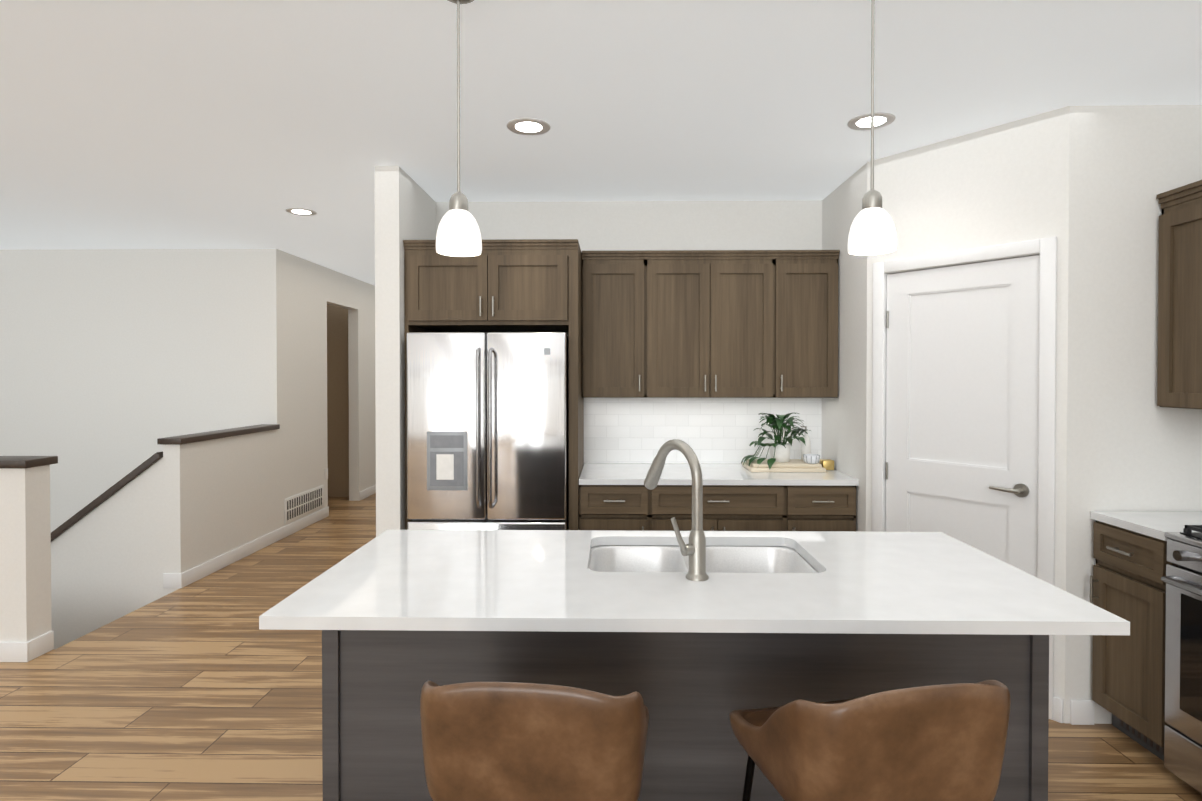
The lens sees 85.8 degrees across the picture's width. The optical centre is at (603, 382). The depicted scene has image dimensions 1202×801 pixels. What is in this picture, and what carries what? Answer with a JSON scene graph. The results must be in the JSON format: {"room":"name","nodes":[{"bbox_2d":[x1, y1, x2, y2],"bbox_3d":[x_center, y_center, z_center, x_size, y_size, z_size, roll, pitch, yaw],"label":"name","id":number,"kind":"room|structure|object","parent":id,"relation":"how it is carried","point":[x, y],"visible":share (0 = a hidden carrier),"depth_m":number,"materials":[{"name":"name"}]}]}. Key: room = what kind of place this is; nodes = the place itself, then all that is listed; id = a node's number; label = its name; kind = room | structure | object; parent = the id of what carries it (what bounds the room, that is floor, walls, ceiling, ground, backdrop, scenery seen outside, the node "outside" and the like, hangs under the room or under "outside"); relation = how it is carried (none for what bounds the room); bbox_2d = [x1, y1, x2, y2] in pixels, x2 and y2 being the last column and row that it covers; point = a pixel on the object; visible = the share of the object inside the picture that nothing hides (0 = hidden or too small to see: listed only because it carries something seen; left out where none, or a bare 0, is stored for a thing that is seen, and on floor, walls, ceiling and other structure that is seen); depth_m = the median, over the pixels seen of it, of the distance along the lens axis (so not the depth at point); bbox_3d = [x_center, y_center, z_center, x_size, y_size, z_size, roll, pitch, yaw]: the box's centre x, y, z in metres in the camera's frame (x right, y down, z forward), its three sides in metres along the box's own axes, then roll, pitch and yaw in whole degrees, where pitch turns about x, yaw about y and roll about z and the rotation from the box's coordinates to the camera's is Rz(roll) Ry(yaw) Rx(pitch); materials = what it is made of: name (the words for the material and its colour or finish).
{"room":"kitchen","nodes":[
{"label":"kitchen","id":0,"kind":"room"},
{"bbox_2d":[0,465,51,641],"bbox_3d":[-5.012,1.679,3.517,3.960,2.470,0.150,0,1,1],"label":"wall","id":1,"kind":"structure","parent":0,"point":[25,569],"depth_m":3.40,"materials":[{"name":"paint"}]},
{"bbox_2d":[0,638,35,661],"bbox_3d":[-4.991,1.413,3.434,3.943,0.105,0.016,0,1,1],"label":"baseboard","id":2,"kind":"structure","parent":1,"relation":"attached to","point":[9,651],"depth_m":3.39,"materials":[{"name":"white wood"}]},
{"bbox_2d":[0,456,57,468],"bbox_3d":[-5.000,0.423,3.503,3.985,0.042,0.200,0,1,1],"label":"trim","id":3,"kind":"structure","parent":1,"relation":"on","point":[21,462],"depth_m":3.42,"materials":[{"name":"brown wood"}]},
{"bbox_2d":[51,457,163,648],"bbox_3d":[-5.042,1.969,4.686,3.860,2.895,0.120,0,1,1],"label":"wall","id":4,"kind":"structure","parent":0,"point":[107,561],"depth_m":4.59,"materials":[{"name":"paint"}]},
{"bbox_2d":[51,451,162,541],"bbox_3d":[-5.055,1.951,4.686,3.884,2.928,0.180,0,1,1],"label":"handrail","id":5,"kind":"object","parent":4,"relation":"on","point":[106,495],"depth_m":4.56,"materials":[{"name":"brown wood"}]},
{"bbox_2d":[0,248,263,531],"bbox_3d":[-5.069,0.882,5.985,3.960,4.210,0.100,0,1,1],"label":"wall","id":6,"kind":"structure","parent":0,"point":[115,364],"depth_m":5.91,"materials":[{"name":"paint"}]},
{"bbox_2d":[163,248,375,595],"bbox_3d":[-3.009,0.866,7.389,0.130,4.210,5.620,0,1,1],"label":"wall","id":7,"kind":"structure","parent":0,"point":[299,294],"depth_m":5.99,"materials":[{"name":"paint"}]},
{"bbox_2d":[157,424,279,444],"bbox_3d":[-3.042,0.404,5.222,0.170,0.042,1.345,0,1,1],"label":"trim","id":8,"kind":"structure","parent":7,"relation":"on","point":[197,437],"depth_m":4.99,"materials":[{"name":"brown wood"}]},
{"bbox_2d":[172,506,328,587],"bbox_3d":[-2.977,1.387,5.752,0.033,0.105,2.363,0,1,1],"label":"baseboard","id":9,"kind":"structure","parent":7,"relation":"attached to","point":[179,580],"depth_m":5.32,"materials":[{"name":"white wood"}]},
{"bbox_2d":[284,485,323,523],"bbox_3d":[-2.955,1.192,6.422,0.011,0.230,0.800,0,1,1],"label":"air vent","id":10,"kind":"object","parent":7,"relation":"in","point":[302,504],"visible":1,"depth_m":6.37,"materials":[{"name":"white metal"}]},
{"bbox_2d":[325,468,327,479],"bbox_3d":[-2.949,0.969,6.894,0.007,0.115,0.070,0,1,1],"label":"outlet","id":11,"kind":"object","parent":7,"relation":"attached to","point":[326,473],"visible":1,"depth_m":6.89,"materials":[{"name":"white plastic"}]},
{"bbox_2d":[359,485,375,500],"bbox_3d":[-2.911,1.351,8.943,0.013,0.105,2.320,0,1,1],"label":"baseboard","id":12,"kind":"structure","parent":7,"relation":"attached to","point":[363,494],"depth_m":8.02,"materials":[{"name":"white wood"}]},
{"bbox_2d":[327,304,348,496],"bbox_3d":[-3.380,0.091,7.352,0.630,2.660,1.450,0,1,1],"label":"door","id":13,"kind":"structure","parent":0,"point":[337,403],"depth_m":8.03,"materials":[{"name":"paint"}]},
{"bbox_2d":[375,166,435,536],"bbox_3d":[-1.135,0.097,6.868,0.135,2.660,6.580,0,1,1],"label":"wall","id":14,"kind":"structure","parent":0,"point":[405,205],"depth_m":3.58,"materials":[{"name":"paint"}]},
{"bbox_2d":[0,493,1201,800],"bbox_3d":[-2.074,1.519,3.089,9.850,0.100,14.200,0,1,1],"label":"floor","id":15,"kind":"structure","parent":0,"point":[206,689],"depth_m":2.90,"materials":[{"name":"brown wood"}]},
{"bbox_2d":[406,332,568,529],"bbox_3d":[-0.642,0.587,3.900,0.885,1.745,0.784,0,1,1],"label":"refrigerator","id":16,"kind":"object","parent":15,"relation":"on","point":[488,431],"visible":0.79,"depth_m":3.57,"materials":[{"name":"metal"}]},
{"bbox_2d":[403,239,583,529],"bbox_3d":[-0.626,0.327,3.950,0.981,2.265,0.702,0,1,1],"label":"tall cabinet","id":17,"kind":"object","parent":15,"relation":"on","point":[520,285],"visible":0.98,"depth_m":3.63,"materials":[{"name":"brown wood"}]},
{"bbox_2d":[420,681,648,800],"bbox_3d":[-0.129,1.027,1.467,0.456,0.920,0.493,0,1,6],"label":"bar stool","id":18,"kind":"object","parent":15,"relation":"on","point":[499,741],"visible":1,"depth_m":1.23,"materials":[{"name":"leather"}]},
{"bbox_2d":[579,469,666,530],"bbox_3d":[0.103,1.015,3.974,0.470,0.888,0.644,0,1,1],"label":"base cabinet","id":19,"kind":"object","parent":15,"relation":"on","point":[621,496],"depth_m":3.65,"materials":[{"name":"wood"}]},
{"bbox_2d":[322,631,1048,800],"bbox_3d":[0.224,1.036,2.098,2.020,0.888,0.590,0,1,1],"label":"kitchen island","id":20,"kind":"object","parent":15,"relation":"on","point":[695,635],"depth_m":1.82,"materials":[{"name":"wood"}]},
{"bbox_2d":[259,530,1129,634],"bbox_3d":[0.214,0.575,1.987,2.076,0.032,0.884,0,1,1],"label":"island countertop","id":21,"kind":"structure","parent":20,"relation":"on","point":[525,582],"depth_m":1.74,"materials":[{"name":"white stone"}]},
{"bbox_2d":[644,439,710,578],"bbox_3d":[0.217,0.364,1.953,0.177,0.390,0.281,0,1,1],"label":"faucet","id":22,"kind":"object","parent":21,"relation":"on","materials":[{"name":"silver metal"}]},
{"bbox_2d":[587,539,818,570],"bbox_3d":[0.314,0.676,2.125,0.760,0.197,0.465,0,1,1],"label":"sink","id":23,"kind":"object","parent":21,"relation":"in","point":[606,554],"depth_m":2.32,"materials":[{"name":"silver metal"}]},
{"bbox_2d":[667,483,802,530],"bbox_3d":[0.650,1.015,3.965,0.901,0.888,0.644,0,1,1],"label":"base cabinet","id":24,"kind":"object","parent":15,"relation":"on","point":[726,506],"depth_m":3.64,"materials":[{"name":"wood"}]},
{"bbox_2d":[579,463,858,482],"bbox_3d":[0.651,0.553,3.955,1.565,0.032,0.657,0,1,1],"label":"countertop","id":25,"kind":"structure","parent":24,"relation":"on","point":[592,472],"depth_m":3.77,"materials":[{"name":"white stone"}]},
{"bbox_2d":[741,413,833,471],"bbox_3d":[1.142,0.359,4.025,0.563,0.353,0.291,0,1,1],"label":"potted plant","id":26,"kind":"object","parent":25,"relation":"on","point":[779,460],"visible":1,"depth_m":3.98,"materials":[{"name":"plant"}]},
{"bbox_2d":[803,483,858,530],"bbox_3d":[1.196,1.015,3.955,0.469,0.888,0.644,0,1,1],"label":"base cabinet","id":27,"kind":"object","parent":15,"relation":"on","point":[826,506],"depth_m":3.63,"materials":[{"name":"wood"}]},
{"bbox_2d":[729,680,1009,800],"bbox_3d":[0.559,1.027,1.450,0.456,0.921,0.493,0,1,-11],"label":"bar stool","id":28,"kind":"object","parent":15,"relation":"on","point":[944,742],"visible":1,"depth_m":1.22,"materials":[{"name":"leather"}]},
{"bbox_2d":[1090,511,1201,760],"bbox_3d":[2.400,1.014,2.592,0.678,0.922,0.378,0,1,1],"label":"base cabinet","id":29,"kind":"object","parent":15,"relation":"on","point":[1127,583],"visible":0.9,"depth_m":2.58,"materials":[{"name":"wood"}]},
{"bbox_2d":[1161,525,1201,793],"bbox_3d":[2.376,1.003,2.020,0.703,0.956,0.758,0,1,1],"label":"range","id":30,"kind":"object","parent":15,"relation":"on","point":[1182,579],"visible":0.98,"depth_m":2.32,"materials":[{"name":"metal"}]},
{"bbox_2d":[0,0,1201,284],"bbox_3d":[-2.074,-1.241,3.058,10.050,0.100,14.400,0,1,1],"label":"ceiling","id":31,"kind":"structure","parent":0,"point":[184,124],"depth_m":2.68,"materials":[{"name":"paint"}]},
{"bbox_2d":[285,208,316,215],"bbox_3d":[-2.125,-1.204,4.554,0.204,0.006,0.204,0,1,1],"label":"recessed light","id":32,"kind":"object","parent":31,"relation":"in","point":[302,211],"visible":1,"depth_m":4.54,"materials":[{"name":"white"}]},
{"bbox_2d":[436,0,481,256],"bbox_3d":[-0.432,-0.784,1.935,0.135,0.788,0.135,0,1,1],"label":"pendant light","id":33,"kind":"object","parent":31,"relation":"hanging from","point":[458,233],"visible":1,"depth_m":1.91,"materials":[{"name":"white glass"}]},
{"bbox_2d":[507,118,550,135],"bbox_3d":[-0.345,-1.187,3.001,0.204,0.006,0.204,0,1,1],"label":"recessed light","id":34,"kind":"object","parent":31,"relation":"in","point":[530,126],"visible":1,"depth_m":2.99,"materials":[{"name":"white"}]},
{"bbox_2d":[847,112,895,130],"bbox_3d":[1.217,-1.187,2.939,0.204,0.006,0.204,0,1,1],"label":"recessed light","id":35,"kind":"object","parent":31,"relation":"in","point":[863,121],"visible":0.92,"depth_m":2.93,"materials":[{"name":"white"}]},
{"bbox_2d":[848,0,896,255],"bbox_3d":[0.797,-0.784,1.914,0.135,0.788,0.135,0,1,1],"label":"pendant light","id":36,"kind":"object","parent":31,"relation":"hanging from","point":[872,231],"visible":1,"depth_m":1.89,"materials":[{"name":"white glass"}]},
{"bbox_2d":[436,200,821,463],"bbox_3d":[0.216,0.125,4.344,2.655,2.660,0.100,0,1,1],"label":"wall","id":37,"kind":"structure","parent":0,"point":[696,225],"depth_m":4.28,"materials":[{"name":"paint"}]},
{"bbox_2d":[582,250,657,397],"bbox_3d":[0.100,-0.352,4.113,0.457,0.880,0.343,0,1,1],"label":"upper cabinet","id":38,"kind":"object","parent":37,"relation":"attached to","point":[620,288],"depth_m":3.95,"materials":[{"name":"brown wood"}]},
{"bbox_2d":[584,398,821,463],"bbox_3d":[0.656,0.309,4.286,1.572,0.448,0.005,0,1,1],"label":"tile backsplash","id":39,"kind":"structure","parent":37,"relation":"attached to","point":[644,430],"depth_m":4.28,"materials":[{"name":"white tile"}]},
{"bbox_2d":[658,250,789,397],"bbox_3d":[0.652,-0.352,4.104,0.916,0.880,0.343,0,1,1],"label":"upper cabinet","id":40,"kind":"object","parent":37,"relation":"attached to","point":[709,323],"depth_m":3.94,"materials":[{"name":"brown wood"}]},
{"bbox_2d":[790,250,839,397],"bbox_3d":[1.205,-0.352,4.094,0.457,0.880,0.343,0,1,1],"label":"upper cabinet","id":41,"kind":"object","parent":37,"relation":"attached to","point":[813,273],"depth_m":3.93,"materials":[{"name":"brown wood"}]},
{"bbox_2d":[822,105,1201,723],"bbox_3d":[2.145,0.134,3.571,1.430,2.660,1.580,0,1,1],"label":"wall","id":42,"kind":"structure","parent":0,"point":[1085,185],"depth_m":2.78,"materials":[{"name":"paint"}]},
{"bbox_2d":[886,255,1039,576],"bbox_3d":[1.730,0.443,3.166,0.476,2.027,0.572,0,1,1],"label":"pantry door","id":43,"kind":"structure","parent":42,"relation":"in","point":[962,398],"depth_m":3.12,"materials":[{"name":"white wood"}]},
{"bbox_2d":[872,237,1056,719],"bbox_3d":[1.746,0.414,3.177,0.116,2.107,0.842,0,1,-38],"label":"door frame","id":44,"kind":"structure","parent":42,"relation":"attached to","point":[1045,249],"depth_m":2.85,"materials":[{"name":"white wood"}]},
{"bbox_2d":[1156,180,1201,408],"bbox_3d":[2.532,-0.347,2.519,0.413,0.905,0.482,0,1,1],"label":"upper cabinet","id":45,"kind":"object","parent":42,"relation":"attached to","point":[1179,373],"visible":1,"depth_m":2.66,"materials":[{"name":"brown wood"}]}
]}

